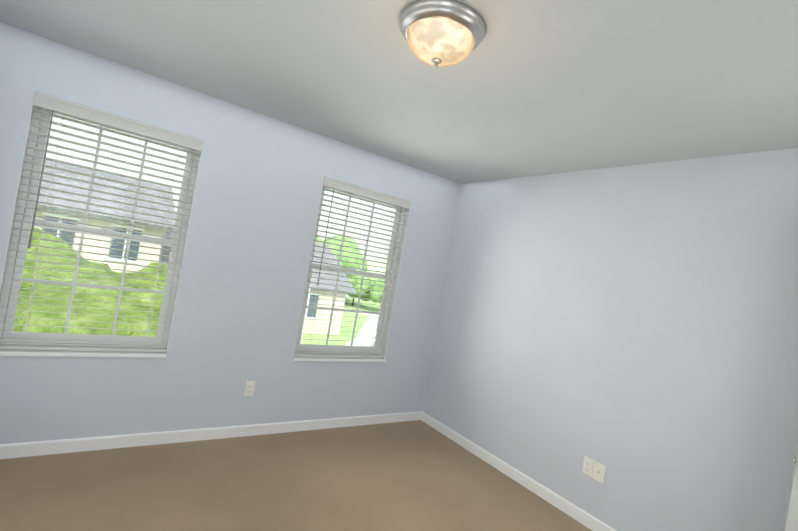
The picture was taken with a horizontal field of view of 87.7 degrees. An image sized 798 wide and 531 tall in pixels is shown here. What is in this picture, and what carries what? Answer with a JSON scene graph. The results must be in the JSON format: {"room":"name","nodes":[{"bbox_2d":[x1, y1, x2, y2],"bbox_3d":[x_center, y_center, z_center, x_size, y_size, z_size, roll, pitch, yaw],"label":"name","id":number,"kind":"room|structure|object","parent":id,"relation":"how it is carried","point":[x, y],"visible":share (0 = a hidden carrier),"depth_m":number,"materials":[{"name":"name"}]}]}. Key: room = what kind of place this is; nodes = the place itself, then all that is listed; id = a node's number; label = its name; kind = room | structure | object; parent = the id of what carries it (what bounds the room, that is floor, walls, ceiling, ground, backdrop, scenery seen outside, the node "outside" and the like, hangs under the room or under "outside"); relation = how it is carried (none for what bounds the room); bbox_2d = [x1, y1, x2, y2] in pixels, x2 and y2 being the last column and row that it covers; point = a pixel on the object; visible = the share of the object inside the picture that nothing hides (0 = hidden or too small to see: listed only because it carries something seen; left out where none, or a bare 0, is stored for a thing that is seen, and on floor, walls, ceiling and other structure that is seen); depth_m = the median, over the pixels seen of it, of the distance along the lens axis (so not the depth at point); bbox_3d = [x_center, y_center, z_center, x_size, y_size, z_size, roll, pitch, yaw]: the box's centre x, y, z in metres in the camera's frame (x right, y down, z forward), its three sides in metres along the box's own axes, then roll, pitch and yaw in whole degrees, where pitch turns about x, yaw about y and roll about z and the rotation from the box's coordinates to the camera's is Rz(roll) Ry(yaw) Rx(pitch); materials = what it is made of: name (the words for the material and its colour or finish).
{"room":"empty bedroom","nodes":[
{"label":"empty bedroom","id":0,"kind":"room"},
{"bbox_2d":[0,22,459,443],"bbox_3d":[-1.089,0.101,3.258,3.944,2.440,0.150,10,-1,-35],"label":"wall","id":1,"kind":"structure","parent":0,"point":[246,258],"depth_m":3.05,"materials":[{"name":"paint"}]},
{"bbox_2d":[0,106,199,347],"bbox_3d":[-1.900,-0.202,2.705,0.893,1.498,0.074,10,-1,-35],"label":"window","id":2,"kind":"structure","parent":1,"relation":"in","point":[11,297],"depth_m":2.62,"materials":[{"name":"white plastic"}]},
{"bbox_2d":[0,92,202,351],"bbox_3d":[-1.851,-0.195,2.634,0.892,1.488,0.091,10,-1,-35],"label":"window blind","id":3,"kind":"object","parent":2,"relation":"attached to","point":[53,104],"visible":1,"depth_m":2.60,"materials":[{"name":"white plastic"}]},
{"bbox_2d":[0,91,203,357],"bbox_3d":[-1.877,-0.186,2.669,0.895,1.524,0.166,10,-1,-35],"label":"window frame","id":4,"kind":"structure","parent":1,"relation":"attached to","point":[41,353],"depth_m":2.56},
{"bbox_2d":[0,411,421,458],"bbox_3d":[-1.238,1.270,3.182,3.644,0.083,0.013,10,-1,-35],"label":"baseboard","id":5,"kind":"structure","parent":1,"relation":"attached to","point":[25,449],"depth_m":2.96,"materials":[{"name":"white wood"}]},
{"bbox_2d":[244,381,255,395],"bbox_3d":[-1.153,0.951,3.209,0.070,0.115,0.009,10,-1,-35],"label":"outlet","id":6,"kind":"object","parent":1,"relation":"attached to","point":[249,388],"visible":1,"depth_m":3.21,"materials":[{"name":"plastic"}]},
{"bbox_2d":[295,186,405,354],"bbox_3d":[-0.434,0.062,3.749,0.901,1.510,0.074,10,-1,-35],"label":"window","id":7,"kind":"structure","parent":1,"relation":"in","point":[326,348],"depth_m":3.79,"materials":[{"name":"white plastic"}]},
{"bbox_2d":[294,177,411,357],"bbox_3d":[-0.385,0.070,3.678,0.900,1.500,0.091,10,-1,-35],"label":"window blind","id":8,"kind":"object","parent":7,"relation":"attached to","point":[360,191],"visible":0.92,"depth_m":3.66,"materials":[{"name":"white plastic"}]},
{"bbox_2d":[293,176,409,361],"bbox_3d":[-0.411,0.078,3.713,0.903,1.536,0.166,10,-1,-35],"label":"window frame","id":9,"kind":"structure","parent":1,"relation":"attached to","point":[360,359],"depth_m":3.92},
{"bbox_2d":[0,420,591,530],"bbox_3d":[-0.255,1.527,1.738,3.944,0.120,3.839,10,-1,-35],"label":"floor","id":10,"kind":"structure","parent":0,"point":[417,475],"depth_m":2.61,"materials":[{"name":"carpet"}]},
{"bbox_2d":[0,0,797,183],"bbox_3d":[0.170,-0.997,1.758,3.944,0.120,3.839,10,-1,-35],"label":"ceiling","id":11,"kind":"structure","parent":0,"point":[525,88],"depth_m":2.02,"materials":[{"name":"paint"}]},
{"bbox_2d":[400,0,485,68],"bbox_3d":[0.156,-0.853,1.626,0.336,0.172,0.336,10,-1,-35],"label":"lamp","id":12,"kind":"object","parent":11,"relation":"attached to","point":[440,33],"visible":1,"depth_m":1.53,"materials":[{"name":"silver metal"}]},
{"bbox_2d":[422,148,797,530],"bbox_3d":[1.530,0.538,2.776,0.150,2.440,3.689,10,-1,-35],"label":"wall","id":13,"kind":"structure","parent":0,"point":[633,329],"depth_m":2.66,"materials":[{"name":"paint"}]},
{"bbox_2d":[421,412,615,530],"bbox_3d":[1.226,1.682,2.781,0.013,0.083,3.539,10,-1,-35],"label":"baseboard","id":14,"kind":"structure","parent":13,"relation":"attached to","point":[584,518],"depth_m":3.17,"materials":[{"name":"white wood"}]},
{"bbox_2d":[582,456,593,476],"bbox_3d":[1.273,1.355,2.799,0.009,0.115,0.070,10,-1,-35],"label":"outlet","id":15,"kind":"object","parent":13,"relation":"attached to","point":[588,465],"visible":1,"depth_m":2.79,"materials":[{"name":"plastic"}]},
{"bbox_2d":[592,461,605,483],"bbox_3d":[1.313,1.361,2.734,0.017,0.115,0.080,10,-1,-35],"label":"outlet","id":16,"kind":"object","parent":13,"relation":"attached to","point":[599,470],"visible":1,"depth_m":2.73,"materials":[{"name":"plastic"}]},
{"bbox_3d":[1.004,0.429,0.238,3.644,2.440,0.150,10,-1,-35],"label":"wall","id":17,"kind":"structure","parent":0,"visible":0},
{"bbox_2d":[784,447,797,530],"bbox_3d":[2.031,0.812,1.567,0.783,2.023,0.044,9,-1,39],"label":"door","id":18,"kind":"structure","parent":17,"relation":"in","point":[791,523],"depth_m":1.78,"materials":[{"name":"paint"}]},
{"label":"outside","id":19,"kind":"structure","parent":0,"visible":0},
{"bbox_2d":[301,278,380,344],"bbox_3d":[-64.443,-5.020,125.595,560.000,0.500,400.000,10,-1,-35],"label":"ground","id":20,"kind":"structure","parent":19,"point":[343,333],"depth_m":29.35,"materials":[{"name":"green plant"}]},
{"bbox_2d":[19,228,113,294],"bbox_3d":[-8.771,1.274,9.951,5.137,4.329,5.701,10,-1,-35],"label":"tree","id":21,"kind":"object","parent":20,"relation":"on","point":[28,285],"depth_m":9.28,"materials":[{"name":"green plant"}]},
{"bbox_2d":[13,271,158,336],"bbox_3d":[-5.535,2.136,7.414,5.113,4.011,4.409,10,-1,-35],"label":"bush","id":22,"kind":"object","parent":20,"relation":"on","point":[47,314],"depth_m":6.98,"materials":[{"name":"green plant"}]},
{"bbox_2d":[31,160,175,271],"bbox_3d":[-16.640,-1.518,19.248,9.900,6.730,9.994,10,-1,-35],"label":"house","id":23,"kind":"structure","parent":20,"relation":"on","point":[102,223],"depth_m":17.50,"materials":[{"name":"white plastic"}]},
{"bbox_2d":[116,262,167,314],"bbox_3d":[-6.951,1.922,10.790,5.338,4.172,5.365,10,-1,-35],"label":"tree","id":24,"kind":"object","parent":20,"relation":"on","point":[156,308],"depth_m":10.04,"materials":[{"name":"green plant"}]},
{"bbox_2d":[158,229,355,343],"bbox_3d":[-8.874,0.545,24.466,10.700,5.327,12.640,10,-1,-35],"label":"house","id":25,"kind":"structure","parent":20,"relation":"on","point":[317,311],"depth_m":24.08,"materials":[{"name":"white plastic"}]},
{"bbox_2d":[316,237,342,267],"bbox_3d":[-8.403,0.259,39.307,7.268,6.289,6.762,10,-1,-35],"label":"tree","id":26,"kind":"object","parent":20,"relation":"on","point":[334,247],"depth_m":38.26,"materials":[{"name":"green plant"}]},
{"bbox_2d":[324,235,367,271],"bbox_3d":[-7.171,0.086,45.175,7.710,7.135,7.224,10,-1,-35],"label":"tree","id":27,"kind":"object","parent":20,"relation":"on","point":[349,254],"depth_m":43.54,"materials":[{"name":"green plant"}]},
{"bbox_2d":[346,269,371,305],"bbox_3d":[-4.425,2.211,42.477,4.088,3.813,4.028,10,-1,-35],"label":"tree","id":28,"kind":"object","parent":20,"relation":"on","point":[367,297],"depth_m":41.13,"materials":[{"name":"green plant"}]},
{"bbox_2d":[346,340,373,345],"bbox_3d":[18.717,7.818,17.488,43.700,0.030,11.970,10,0,0],"label":"street","id":29,"kind":"structure","parent":20,"relation":"on","point":[357,343],"depth_m":22.91,"materials":[{"name":"grey concrete"}]},
{"bbox_2d":[349,311,377,316],"bbox_3d":[16.558,7.613,37.200,48.000,0.030,1.400,10,0,0],"label":"street","id":30,"kind":"structure","parent":20,"relation":"on","point":[366,314],"depth_m":36.74,"materials":[{"name":"grey concrete"}]},
{"bbox_2d":[355,317,378,343],"bbox_3d":[18.841,7.939,29.502,43.400,0.030,12.000,10,0,0],"label":"street","id":31,"kind":"structure","parent":20,"relation":"on","point":[362,332],"depth_m":27.72,"materials":[{"name":"grey concrete"}]},
{"bbox_2d":[361,253,386,278],"bbox_3d":[-34.782,-5.767,94.250,241.662,10.311,111.796,10,-1,-35],"label":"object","id":32,"kind":"structure","parent":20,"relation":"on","point":[375,263],"depth_m":138.34,"materials":[{"name":"white"}]},
{"bbox_2d":[369,279,384,302],"bbox_3d":[-1.409,2.878,40.589,3.544,3.467,3.685,10,-1,-35],"label":"tree","id":33,"kind":"object","parent":20,"relation":"on","point":[374,293],"depth_m":39.21,"materials":[{"name":"green plant"}]}
]}

